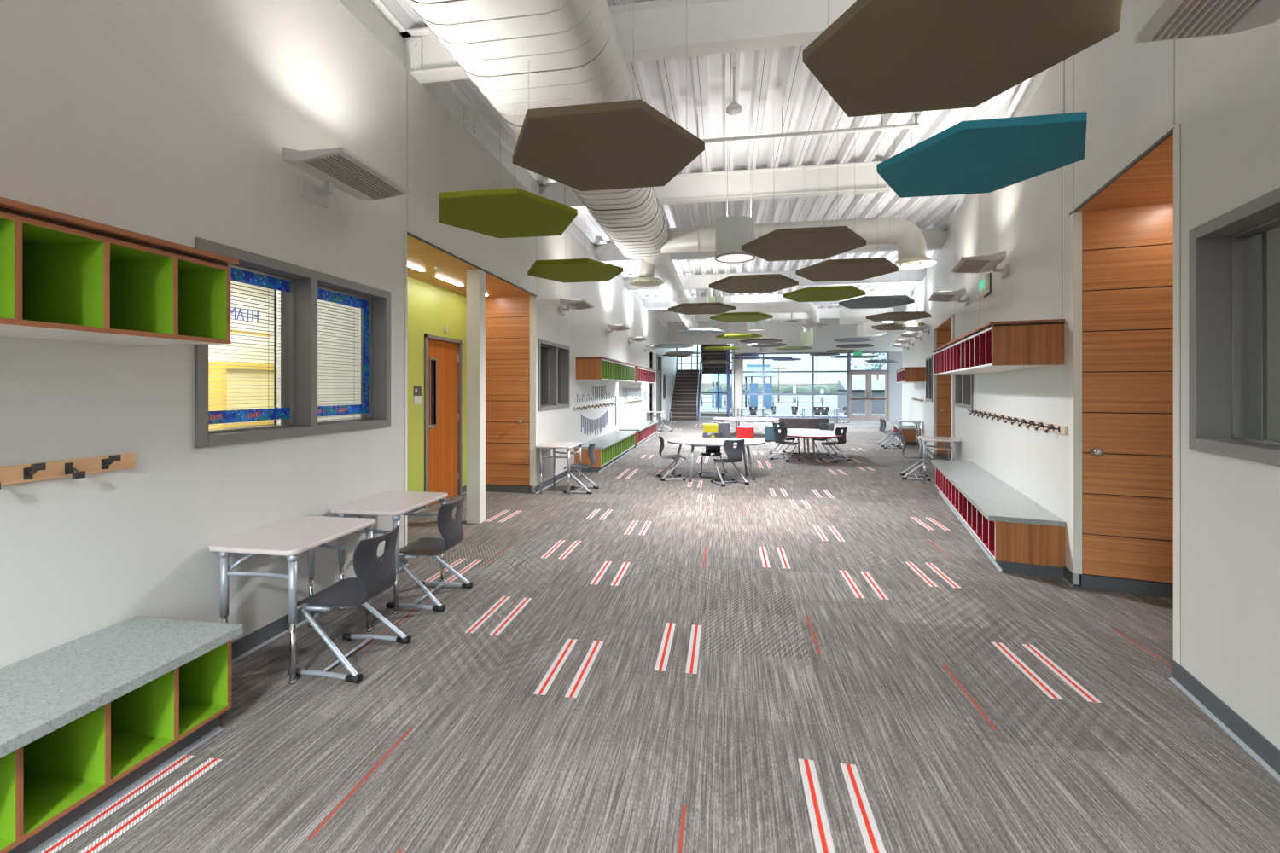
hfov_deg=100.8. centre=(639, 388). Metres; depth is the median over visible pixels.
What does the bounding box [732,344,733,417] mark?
pipe
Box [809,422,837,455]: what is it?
chair
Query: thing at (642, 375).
cubby shelf
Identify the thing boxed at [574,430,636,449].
countertop
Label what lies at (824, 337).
wall
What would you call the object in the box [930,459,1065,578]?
bench
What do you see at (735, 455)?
chair
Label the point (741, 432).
stool
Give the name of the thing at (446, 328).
wall sensor
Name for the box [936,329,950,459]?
wall
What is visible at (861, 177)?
roof beam
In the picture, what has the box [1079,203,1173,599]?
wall
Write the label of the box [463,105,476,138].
plate
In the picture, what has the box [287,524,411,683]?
chair
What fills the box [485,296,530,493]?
wall
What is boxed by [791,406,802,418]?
chair
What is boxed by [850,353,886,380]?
tree
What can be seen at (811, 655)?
floor
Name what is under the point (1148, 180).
ceiling
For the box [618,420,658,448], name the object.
bench
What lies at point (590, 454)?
chair
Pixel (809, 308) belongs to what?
duct
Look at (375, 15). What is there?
beam
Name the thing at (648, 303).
roof beam
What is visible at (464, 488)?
baseboard
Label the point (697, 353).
window
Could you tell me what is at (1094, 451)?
door knob
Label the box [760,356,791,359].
acoustic panel
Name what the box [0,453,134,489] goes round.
hook rail
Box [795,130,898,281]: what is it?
acoustic panel
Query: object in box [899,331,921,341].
wall sconce
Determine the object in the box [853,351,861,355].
exit sign
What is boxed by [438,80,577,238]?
acoustic panel
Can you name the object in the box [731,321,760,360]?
acoustic panel
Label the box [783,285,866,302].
acoustic panel
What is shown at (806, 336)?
drum pendant
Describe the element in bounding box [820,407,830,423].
chair
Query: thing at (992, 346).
cubby shelf
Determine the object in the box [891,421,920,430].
countertop
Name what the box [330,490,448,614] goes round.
student desk
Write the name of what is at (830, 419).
trim
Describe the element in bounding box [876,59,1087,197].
acoustic panel
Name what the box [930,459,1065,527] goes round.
countertop
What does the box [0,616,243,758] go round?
countertop
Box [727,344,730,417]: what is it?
steel column
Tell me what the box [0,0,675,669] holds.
wall
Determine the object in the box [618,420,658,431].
countertop
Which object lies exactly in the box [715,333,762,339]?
acoustic panel
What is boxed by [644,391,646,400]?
notice sheet
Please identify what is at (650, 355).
wall
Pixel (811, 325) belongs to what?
diffuser
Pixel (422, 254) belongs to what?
ceiling
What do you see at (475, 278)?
column
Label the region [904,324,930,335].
wall sconce
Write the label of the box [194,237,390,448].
window
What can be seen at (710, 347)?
acoustic panel
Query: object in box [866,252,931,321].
acoustic panel
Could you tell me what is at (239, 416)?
paper border
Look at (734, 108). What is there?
ceiling speaker
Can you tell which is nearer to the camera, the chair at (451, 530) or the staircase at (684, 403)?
the chair at (451, 530)
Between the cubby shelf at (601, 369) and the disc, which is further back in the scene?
the disc
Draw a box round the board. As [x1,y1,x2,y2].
[615,395,620,424]
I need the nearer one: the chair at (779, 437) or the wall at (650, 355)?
the chair at (779, 437)
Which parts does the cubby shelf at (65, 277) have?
panel, panel, panel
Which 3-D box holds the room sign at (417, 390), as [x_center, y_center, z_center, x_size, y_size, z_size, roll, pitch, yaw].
[-2.602,0.083,6.193,0.010,0.215,0.150,0,0,9]
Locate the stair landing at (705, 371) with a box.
[677,350,732,373]
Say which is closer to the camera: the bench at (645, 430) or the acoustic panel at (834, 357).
the bench at (645, 430)
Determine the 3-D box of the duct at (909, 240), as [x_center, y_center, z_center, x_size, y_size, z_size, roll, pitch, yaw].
[2.257,-2.111,7.841,3.920,0.695,0.600,0,0,9]
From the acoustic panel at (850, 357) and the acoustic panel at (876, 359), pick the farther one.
the acoustic panel at (876, 359)
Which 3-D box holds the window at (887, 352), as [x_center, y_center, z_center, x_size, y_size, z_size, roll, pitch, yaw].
[10.098,-1.175,23.390,1.670,0.870,0.120,0,0,9]
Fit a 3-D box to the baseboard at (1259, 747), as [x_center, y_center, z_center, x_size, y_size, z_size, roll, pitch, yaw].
[4.874,1.400,8.051,0.022,0.100,23.200,0,0,22]
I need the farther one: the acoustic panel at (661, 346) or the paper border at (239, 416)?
the acoustic panel at (661, 346)
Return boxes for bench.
[0,616,243,852]
[574,430,636,472]
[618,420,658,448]
[891,421,920,446]
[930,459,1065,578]
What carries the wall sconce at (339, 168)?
attached to the wall at (170, 120)
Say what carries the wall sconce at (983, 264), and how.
attached to the wall at (1223, 91)
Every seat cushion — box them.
[703,424,718,426]
[715,422,730,424]
[736,426,754,429]
[764,424,779,428]
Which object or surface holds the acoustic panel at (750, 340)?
hanging from the ceiling at (769, 80)
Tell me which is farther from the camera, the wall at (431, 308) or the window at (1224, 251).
the wall at (431, 308)
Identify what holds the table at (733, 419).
on the floor
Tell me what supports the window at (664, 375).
in the wall at (170, 120)
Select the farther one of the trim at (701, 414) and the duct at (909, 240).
the trim at (701, 414)
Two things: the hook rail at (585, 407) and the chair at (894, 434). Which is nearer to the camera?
the hook rail at (585, 407)
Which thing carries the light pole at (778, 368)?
on the ground
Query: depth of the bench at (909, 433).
13.34 m
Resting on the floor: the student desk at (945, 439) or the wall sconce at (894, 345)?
the student desk at (945, 439)
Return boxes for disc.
[785,286,797,322]
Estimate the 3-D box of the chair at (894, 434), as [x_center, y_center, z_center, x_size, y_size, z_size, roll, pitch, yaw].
[6.110,1.109,12.842,0.421,0.688,0.450,0,0,17]
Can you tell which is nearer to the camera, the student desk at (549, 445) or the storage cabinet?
the storage cabinet
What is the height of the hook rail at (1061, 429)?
0.076 m
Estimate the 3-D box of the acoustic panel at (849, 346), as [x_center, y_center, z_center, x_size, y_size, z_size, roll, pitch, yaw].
[7.223,-2.185,17.777,1.216,1.590,1.057,0,0,9]
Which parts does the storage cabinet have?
door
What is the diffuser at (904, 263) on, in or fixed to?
attached to the duct at (909, 240)
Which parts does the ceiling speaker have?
rod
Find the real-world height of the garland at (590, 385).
0.293 m
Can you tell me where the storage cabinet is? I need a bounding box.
[208,361,273,430]
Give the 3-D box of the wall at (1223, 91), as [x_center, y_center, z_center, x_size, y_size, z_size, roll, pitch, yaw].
[5.382,-0.900,7.788,1.121,4.700,23.300,0,0,22]
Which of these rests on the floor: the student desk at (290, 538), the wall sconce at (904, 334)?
the student desk at (290, 538)
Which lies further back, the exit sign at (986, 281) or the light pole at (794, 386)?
the light pole at (794, 386)
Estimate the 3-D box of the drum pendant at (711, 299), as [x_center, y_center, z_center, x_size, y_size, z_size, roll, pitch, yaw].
[1.827,-2.370,12.873,0.404,1.240,0.404,0,0,9]
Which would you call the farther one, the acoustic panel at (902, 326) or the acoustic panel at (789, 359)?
the acoustic panel at (789, 359)
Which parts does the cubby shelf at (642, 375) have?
panel, panel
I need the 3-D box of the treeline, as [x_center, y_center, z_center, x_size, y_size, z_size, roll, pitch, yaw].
[42.652,1.314,114.489,132.605,4.735,15.121,0,0,9]
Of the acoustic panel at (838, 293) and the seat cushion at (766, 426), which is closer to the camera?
the acoustic panel at (838, 293)
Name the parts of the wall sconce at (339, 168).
wall plate, arm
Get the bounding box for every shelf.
[0,196,238,345]
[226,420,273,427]
[576,356,635,382]
[628,366,656,383]
[896,366,925,383]
[931,319,1064,375]
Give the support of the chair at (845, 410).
on the floor
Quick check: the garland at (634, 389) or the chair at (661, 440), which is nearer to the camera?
the chair at (661, 440)
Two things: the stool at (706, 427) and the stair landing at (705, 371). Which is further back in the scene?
the stair landing at (705, 371)
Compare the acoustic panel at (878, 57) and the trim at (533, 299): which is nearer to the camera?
the acoustic panel at (878, 57)
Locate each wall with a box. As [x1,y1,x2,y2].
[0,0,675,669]
[208,280,273,364]
[273,276,543,492]
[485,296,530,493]
[649,353,651,416]
[668,320,901,421]
[901,0,1279,750]
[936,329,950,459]
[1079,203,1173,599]
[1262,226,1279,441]
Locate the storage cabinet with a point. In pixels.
(268, 393)
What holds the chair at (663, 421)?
on the floor
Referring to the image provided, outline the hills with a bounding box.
[701,383,837,389]
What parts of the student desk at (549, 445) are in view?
leg, leg, rail, rail, leg, leg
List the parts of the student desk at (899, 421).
leg, leg, leg, leg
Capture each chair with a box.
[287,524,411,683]
[386,494,472,611]
[563,442,599,494]
[657,435,686,481]
[659,411,673,431]
[698,432,726,476]
[710,439,749,487]
[747,406,758,423]
[763,406,777,422]
[769,422,797,455]
[769,426,800,462]
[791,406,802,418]
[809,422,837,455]
[810,407,821,418]
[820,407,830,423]
[820,426,850,462]
[837,407,849,423]
[877,418,900,446]
[880,418,901,448]
[900,434,930,481]
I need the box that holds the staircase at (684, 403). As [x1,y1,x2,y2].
[668,354,702,420]
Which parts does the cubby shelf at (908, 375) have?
panel, panel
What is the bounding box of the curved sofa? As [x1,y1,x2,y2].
[779,417,828,429]
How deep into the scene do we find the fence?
44.73 m
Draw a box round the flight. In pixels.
[700,344,727,374]
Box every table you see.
[667,437,764,482]
[712,417,779,435]
[727,408,738,421]
[738,407,765,422]
[778,429,843,459]
[800,407,839,423]
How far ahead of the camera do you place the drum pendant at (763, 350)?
22.02 m
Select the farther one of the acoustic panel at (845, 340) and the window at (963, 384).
the acoustic panel at (845, 340)
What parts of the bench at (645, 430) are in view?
panel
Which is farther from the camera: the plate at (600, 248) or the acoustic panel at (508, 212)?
the plate at (600, 248)
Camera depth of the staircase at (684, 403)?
25.19 m
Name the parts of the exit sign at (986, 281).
plate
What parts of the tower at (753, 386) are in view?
post, panel, panel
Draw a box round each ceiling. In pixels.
[381,0,1021,323]
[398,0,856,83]
[407,232,537,297]
[1069,128,1173,215]
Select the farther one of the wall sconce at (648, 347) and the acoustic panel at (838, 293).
the wall sconce at (648, 347)
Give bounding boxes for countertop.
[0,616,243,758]
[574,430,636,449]
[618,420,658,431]
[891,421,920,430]
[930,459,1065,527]
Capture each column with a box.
[466,269,485,523]
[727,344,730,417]
[950,316,954,460]
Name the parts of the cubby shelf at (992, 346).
panel, panel, panel, panel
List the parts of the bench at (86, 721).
panel, panel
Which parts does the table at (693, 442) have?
leg, leg, leg, leg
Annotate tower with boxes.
[707,373,732,407]
[742,364,778,408]
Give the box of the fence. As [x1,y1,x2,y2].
[700,393,836,406]
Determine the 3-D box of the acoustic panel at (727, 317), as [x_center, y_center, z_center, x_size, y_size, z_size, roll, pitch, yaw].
[1.989,-2.175,10.416,1.216,1.610,1.057,0,0,9]
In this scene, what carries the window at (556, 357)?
in the wall at (170, 120)
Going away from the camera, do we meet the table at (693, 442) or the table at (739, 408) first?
the table at (693, 442)
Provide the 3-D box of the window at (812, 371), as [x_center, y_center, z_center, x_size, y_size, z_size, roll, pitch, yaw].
[6.959,-0.140,23.897,4.690,2.940,0.120,0,0,9]
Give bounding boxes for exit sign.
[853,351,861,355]
[979,273,991,297]
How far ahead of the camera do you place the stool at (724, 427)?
15.35 m
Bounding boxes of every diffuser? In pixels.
[628,258,664,286]
[799,322,828,328]
[892,256,936,269]
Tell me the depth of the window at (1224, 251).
2.37 m
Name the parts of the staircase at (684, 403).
handrail, handrail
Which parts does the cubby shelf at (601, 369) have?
panel, panel, panel, panel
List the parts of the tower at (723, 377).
post, panel, panel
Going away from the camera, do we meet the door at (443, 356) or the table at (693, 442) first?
the door at (443, 356)
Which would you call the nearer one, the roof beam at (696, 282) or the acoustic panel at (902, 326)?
the acoustic panel at (902, 326)
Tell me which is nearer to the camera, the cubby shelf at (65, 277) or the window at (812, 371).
the cubby shelf at (65, 277)
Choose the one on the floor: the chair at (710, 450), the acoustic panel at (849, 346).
the chair at (710, 450)
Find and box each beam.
[338,0,668,330]
[539,161,894,209]
[594,228,948,262]
[624,267,925,291]
[643,290,913,309]
[656,306,905,321]
[905,67,1050,308]
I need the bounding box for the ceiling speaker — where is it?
[726,67,742,115]
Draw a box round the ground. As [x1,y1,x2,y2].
[698,395,884,416]
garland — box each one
[580,409,608,435]
[590,384,605,399]
[622,387,636,400]
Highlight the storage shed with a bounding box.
[833,380,884,413]
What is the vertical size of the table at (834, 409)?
0.596 m
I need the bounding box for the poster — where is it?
[230,292,273,345]
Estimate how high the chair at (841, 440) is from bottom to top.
0.688 m
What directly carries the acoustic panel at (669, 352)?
hanging from the ceiling at (769, 80)
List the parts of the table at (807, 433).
leg, leg, leg, leg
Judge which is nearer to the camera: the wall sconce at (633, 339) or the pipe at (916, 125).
the pipe at (916, 125)
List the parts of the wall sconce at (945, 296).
arm, wall plate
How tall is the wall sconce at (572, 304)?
0.195 m
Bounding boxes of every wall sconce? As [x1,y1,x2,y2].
[281,146,410,207]
[558,298,594,314]
[605,324,630,335]
[628,336,647,344]
[644,344,657,352]
[890,343,908,350]
[894,338,913,346]
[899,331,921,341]
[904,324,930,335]
[927,288,969,306]
[950,250,1009,278]
[1134,0,1279,42]
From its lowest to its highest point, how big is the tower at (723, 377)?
2.728 m
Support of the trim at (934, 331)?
attached to the wall at (1223, 91)
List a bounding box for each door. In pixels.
[424,333,462,509]
[656,354,662,424]
[849,372,868,420]
[868,372,888,420]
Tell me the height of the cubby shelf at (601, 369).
0.396 m
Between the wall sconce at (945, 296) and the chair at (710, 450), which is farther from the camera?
the chair at (710, 450)
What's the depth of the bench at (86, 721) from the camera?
1.86 m
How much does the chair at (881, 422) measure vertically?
0.688 m
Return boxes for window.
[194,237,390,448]
[537,338,570,411]
[663,374,665,399]
[675,344,734,413]
[741,352,849,418]
[849,351,889,371]
[925,354,932,401]
[954,375,1006,421]
[1188,187,1279,465]
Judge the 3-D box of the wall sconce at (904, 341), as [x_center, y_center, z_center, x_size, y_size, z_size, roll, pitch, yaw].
[7.482,-1.278,14.980,0.470,0.195,0.650,0,0,22]
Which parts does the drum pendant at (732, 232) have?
lamp shade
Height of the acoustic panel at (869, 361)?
1.930 m
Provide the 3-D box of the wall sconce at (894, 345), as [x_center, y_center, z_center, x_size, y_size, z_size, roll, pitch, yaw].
[8.091,-1.278,16.460,0.470,0.195,0.650,0,0,22]
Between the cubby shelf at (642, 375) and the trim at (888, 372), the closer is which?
the cubby shelf at (642, 375)
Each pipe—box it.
[697,107,919,143]
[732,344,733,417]
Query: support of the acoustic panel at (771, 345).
hanging from the ceiling at (769, 80)
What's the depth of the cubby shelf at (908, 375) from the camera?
12.28 m
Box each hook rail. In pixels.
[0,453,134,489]
[573,401,615,411]
[622,399,642,404]
[911,397,926,402]
[1000,414,1067,435]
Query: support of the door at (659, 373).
in the wall at (170, 120)
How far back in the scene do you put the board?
12.71 m
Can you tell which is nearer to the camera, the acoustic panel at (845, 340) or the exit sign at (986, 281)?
the exit sign at (986, 281)
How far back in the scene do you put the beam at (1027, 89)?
5.58 m
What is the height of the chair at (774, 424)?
0.688 m
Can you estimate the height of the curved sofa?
0.570 m
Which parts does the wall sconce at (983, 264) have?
arm, wall plate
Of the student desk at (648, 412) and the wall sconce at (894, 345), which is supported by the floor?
the student desk at (648, 412)
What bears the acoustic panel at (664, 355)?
hanging from the ceiling at (769, 80)
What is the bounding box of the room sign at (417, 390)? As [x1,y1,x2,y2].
[413,385,421,404]
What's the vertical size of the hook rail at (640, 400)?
0.076 m
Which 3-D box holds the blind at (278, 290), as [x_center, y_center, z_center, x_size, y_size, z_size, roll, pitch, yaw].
[-2.250,-0.227,3.760,0.032,0.966,0.753,0,0,9]
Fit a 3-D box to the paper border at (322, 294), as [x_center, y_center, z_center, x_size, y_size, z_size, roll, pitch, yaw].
[-2.134,-0.239,3.730,0.003,0.862,0.667,0,0,9]
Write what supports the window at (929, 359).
in the wall at (1223, 91)
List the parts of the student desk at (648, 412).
leg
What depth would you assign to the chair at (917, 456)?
8.47 m
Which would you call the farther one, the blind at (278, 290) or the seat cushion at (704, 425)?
the seat cushion at (704, 425)
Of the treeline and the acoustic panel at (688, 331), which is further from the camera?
the treeline
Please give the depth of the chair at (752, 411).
22.21 m
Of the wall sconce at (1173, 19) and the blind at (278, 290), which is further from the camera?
the blind at (278, 290)
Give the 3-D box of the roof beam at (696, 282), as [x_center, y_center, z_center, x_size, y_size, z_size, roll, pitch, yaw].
[3.329,-2.792,13.644,7.628,0.365,0.150,0,0,9]
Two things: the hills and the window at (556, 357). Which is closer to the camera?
the window at (556, 357)
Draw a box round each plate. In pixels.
[410,37,421,71]
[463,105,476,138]
[544,186,550,199]
[598,246,602,260]
[627,279,630,289]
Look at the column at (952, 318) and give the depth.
8.83 m
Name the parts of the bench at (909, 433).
panel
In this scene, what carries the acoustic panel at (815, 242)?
hanging from the ceiling at (769, 80)
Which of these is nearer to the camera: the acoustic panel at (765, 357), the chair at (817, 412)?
the acoustic panel at (765, 357)
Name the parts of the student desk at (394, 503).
leg, rail, leg, rail, leg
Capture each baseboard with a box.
[231,418,666,664]
[407,485,466,513]
[922,446,1279,783]
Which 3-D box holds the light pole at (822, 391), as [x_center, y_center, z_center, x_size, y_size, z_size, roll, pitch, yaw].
[19.821,0.830,57.579,0.370,1.360,0.370,0,0,32]
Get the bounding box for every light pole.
[771,366,786,401]
[792,385,796,401]
[820,389,824,401]
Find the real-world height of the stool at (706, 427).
0.420 m
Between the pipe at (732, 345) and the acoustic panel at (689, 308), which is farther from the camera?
the pipe at (732, 345)
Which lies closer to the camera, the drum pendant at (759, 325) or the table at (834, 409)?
the drum pendant at (759, 325)
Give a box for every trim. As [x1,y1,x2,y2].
[404,231,537,546]
[699,413,734,416]
[763,417,849,420]
[849,371,890,421]
[933,329,936,453]
[1069,123,1180,664]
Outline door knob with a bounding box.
[1090,448,1103,456]
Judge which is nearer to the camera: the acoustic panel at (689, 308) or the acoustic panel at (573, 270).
the acoustic panel at (573, 270)
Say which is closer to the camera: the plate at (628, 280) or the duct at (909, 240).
the duct at (909, 240)
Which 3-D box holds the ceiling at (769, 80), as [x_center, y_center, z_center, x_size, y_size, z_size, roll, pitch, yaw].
[5.473,-3.059,10.386,13.500,0.162,27.750,0,0,9]
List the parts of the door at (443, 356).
vision glass, lever handle, vision frame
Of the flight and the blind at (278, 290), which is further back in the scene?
the flight
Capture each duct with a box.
[407,0,698,328]
[660,217,936,269]
[703,301,828,328]
[838,308,893,336]
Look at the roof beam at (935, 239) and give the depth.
10.56 m
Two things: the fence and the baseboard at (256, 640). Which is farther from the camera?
the fence
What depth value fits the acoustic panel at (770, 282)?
7.20 m
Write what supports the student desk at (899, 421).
on the floor
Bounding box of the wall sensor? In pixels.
[444,325,448,332]
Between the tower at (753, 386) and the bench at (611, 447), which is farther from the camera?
the tower at (753, 386)
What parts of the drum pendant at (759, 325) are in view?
lamp shade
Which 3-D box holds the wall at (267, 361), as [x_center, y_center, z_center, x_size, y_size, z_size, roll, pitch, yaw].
[-3.832,0.010,3.809,3.180,3.120,7.700,0,0,9]
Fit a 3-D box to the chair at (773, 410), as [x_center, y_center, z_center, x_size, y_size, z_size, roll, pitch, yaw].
[5.599,1.109,22.704,0.450,0.688,0.421,0,0,-41]
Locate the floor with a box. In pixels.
[40,415,1279,852]
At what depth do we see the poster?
6.64 m
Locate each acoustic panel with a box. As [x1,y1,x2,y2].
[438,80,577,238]
[512,0,704,191]
[527,258,622,282]
[653,343,693,348]
[662,354,691,356]
[665,351,697,354]
[667,252,736,314]
[677,272,724,334]
[699,360,731,363]
[704,346,739,349]
[709,263,798,293]
[709,312,773,322]
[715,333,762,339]
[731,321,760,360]
[734,354,763,356]
[739,318,782,343]
[741,104,866,261]
[747,343,786,347]
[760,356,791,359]
[772,358,801,360]
[774,346,812,350]
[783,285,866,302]
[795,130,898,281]
[802,0,1123,116]
[809,353,839,355]
[826,349,859,353]
[830,355,849,358]
[834,337,874,342]
[836,343,873,348]
[838,295,914,308]
[846,355,878,358]
[865,359,892,361]
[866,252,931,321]
[866,336,898,362]
[871,268,925,330]
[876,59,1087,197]
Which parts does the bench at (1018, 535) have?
panel, panel, panel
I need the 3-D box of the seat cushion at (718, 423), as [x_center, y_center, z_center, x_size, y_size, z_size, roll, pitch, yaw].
[2.449,1.039,15.559,0.400,0.058,0.400,0,0,6]
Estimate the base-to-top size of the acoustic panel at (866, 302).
1.550 m
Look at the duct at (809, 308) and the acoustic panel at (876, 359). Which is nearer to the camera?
the duct at (809, 308)
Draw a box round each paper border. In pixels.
[208,266,290,424]
[317,288,368,417]
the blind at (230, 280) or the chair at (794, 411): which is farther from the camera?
the chair at (794, 411)
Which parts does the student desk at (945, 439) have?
leg, leg, rail, rail, leg, leg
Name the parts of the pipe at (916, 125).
hanger rod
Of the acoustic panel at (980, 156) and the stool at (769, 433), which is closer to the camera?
the acoustic panel at (980, 156)
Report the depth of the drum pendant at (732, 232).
6.12 m
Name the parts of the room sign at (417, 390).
plate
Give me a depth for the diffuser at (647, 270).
9.00 m
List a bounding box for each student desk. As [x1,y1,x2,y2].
[208,516,376,684]
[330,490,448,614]
[535,442,582,495]
[646,411,664,432]
[897,419,922,449]
[918,436,960,482]
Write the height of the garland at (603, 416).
0.476 m
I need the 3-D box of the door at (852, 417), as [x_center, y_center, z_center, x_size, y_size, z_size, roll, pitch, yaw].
[9.689,0.370,23.429,0.810,2.140,0.114,0,0,9]
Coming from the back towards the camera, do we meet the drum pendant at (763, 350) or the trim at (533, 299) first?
the drum pendant at (763, 350)
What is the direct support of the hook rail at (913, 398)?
attached to the wall at (1223, 91)
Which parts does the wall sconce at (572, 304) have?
wall plate, arm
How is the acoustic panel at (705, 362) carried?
hanging from the ceiling at (769, 80)
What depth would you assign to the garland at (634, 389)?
14.50 m
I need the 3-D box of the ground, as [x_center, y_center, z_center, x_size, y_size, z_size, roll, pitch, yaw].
[22.770,1.545,46.974,150.000,0.130,220.000,0,0,9]
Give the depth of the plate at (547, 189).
7.70 m
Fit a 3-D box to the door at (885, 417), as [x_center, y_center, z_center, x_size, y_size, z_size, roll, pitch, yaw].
[10.499,0.370,23.299,0.810,2.140,0.114,0,0,9]
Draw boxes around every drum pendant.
[706,296,723,317]
[715,132,755,263]
[746,292,765,331]
[760,347,773,353]
[801,331,813,345]
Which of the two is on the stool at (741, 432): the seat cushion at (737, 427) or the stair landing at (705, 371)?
the seat cushion at (737, 427)
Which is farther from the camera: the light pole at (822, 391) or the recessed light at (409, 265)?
the light pole at (822, 391)
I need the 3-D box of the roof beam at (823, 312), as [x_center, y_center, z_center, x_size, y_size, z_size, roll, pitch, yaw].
[5.144,-2.792,20.037,9.176,0.365,0.150,0,0,9]
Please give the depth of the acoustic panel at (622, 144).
3.13 m
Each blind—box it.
[208,279,279,430]
[277,290,360,424]
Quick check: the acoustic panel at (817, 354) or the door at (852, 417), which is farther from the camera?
the door at (852, 417)
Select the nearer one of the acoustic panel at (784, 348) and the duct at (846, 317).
the duct at (846, 317)
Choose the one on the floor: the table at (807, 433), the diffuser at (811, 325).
the table at (807, 433)
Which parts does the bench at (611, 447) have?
panel, panel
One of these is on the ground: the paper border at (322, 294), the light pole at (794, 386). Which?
the light pole at (794, 386)
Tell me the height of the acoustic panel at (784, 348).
1.670 m
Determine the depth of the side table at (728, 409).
22.98 m
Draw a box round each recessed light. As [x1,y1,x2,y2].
[407,263,424,271]
[436,276,463,286]
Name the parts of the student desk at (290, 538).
leg, rail, leg, leg, rail, leg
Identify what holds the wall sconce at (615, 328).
attached to the wall at (170, 120)
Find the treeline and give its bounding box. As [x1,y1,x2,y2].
[700,384,837,395]
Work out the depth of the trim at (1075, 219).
3.84 m
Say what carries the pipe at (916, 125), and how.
hanging from the ceiling at (769, 80)
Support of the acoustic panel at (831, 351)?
hanging from the ceiling at (769, 80)
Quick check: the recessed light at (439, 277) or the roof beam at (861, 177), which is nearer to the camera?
the recessed light at (439, 277)
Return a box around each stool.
[703,424,718,437]
[715,422,730,437]
[736,426,754,439]
[764,424,779,441]
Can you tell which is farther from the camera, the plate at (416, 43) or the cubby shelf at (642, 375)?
the cubby shelf at (642, 375)
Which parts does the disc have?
rod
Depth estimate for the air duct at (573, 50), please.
3.46 m
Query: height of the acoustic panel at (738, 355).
1.600 m
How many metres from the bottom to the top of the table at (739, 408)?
0.596 m
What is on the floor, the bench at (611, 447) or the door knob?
the bench at (611, 447)
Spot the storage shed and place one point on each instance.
(858, 386)

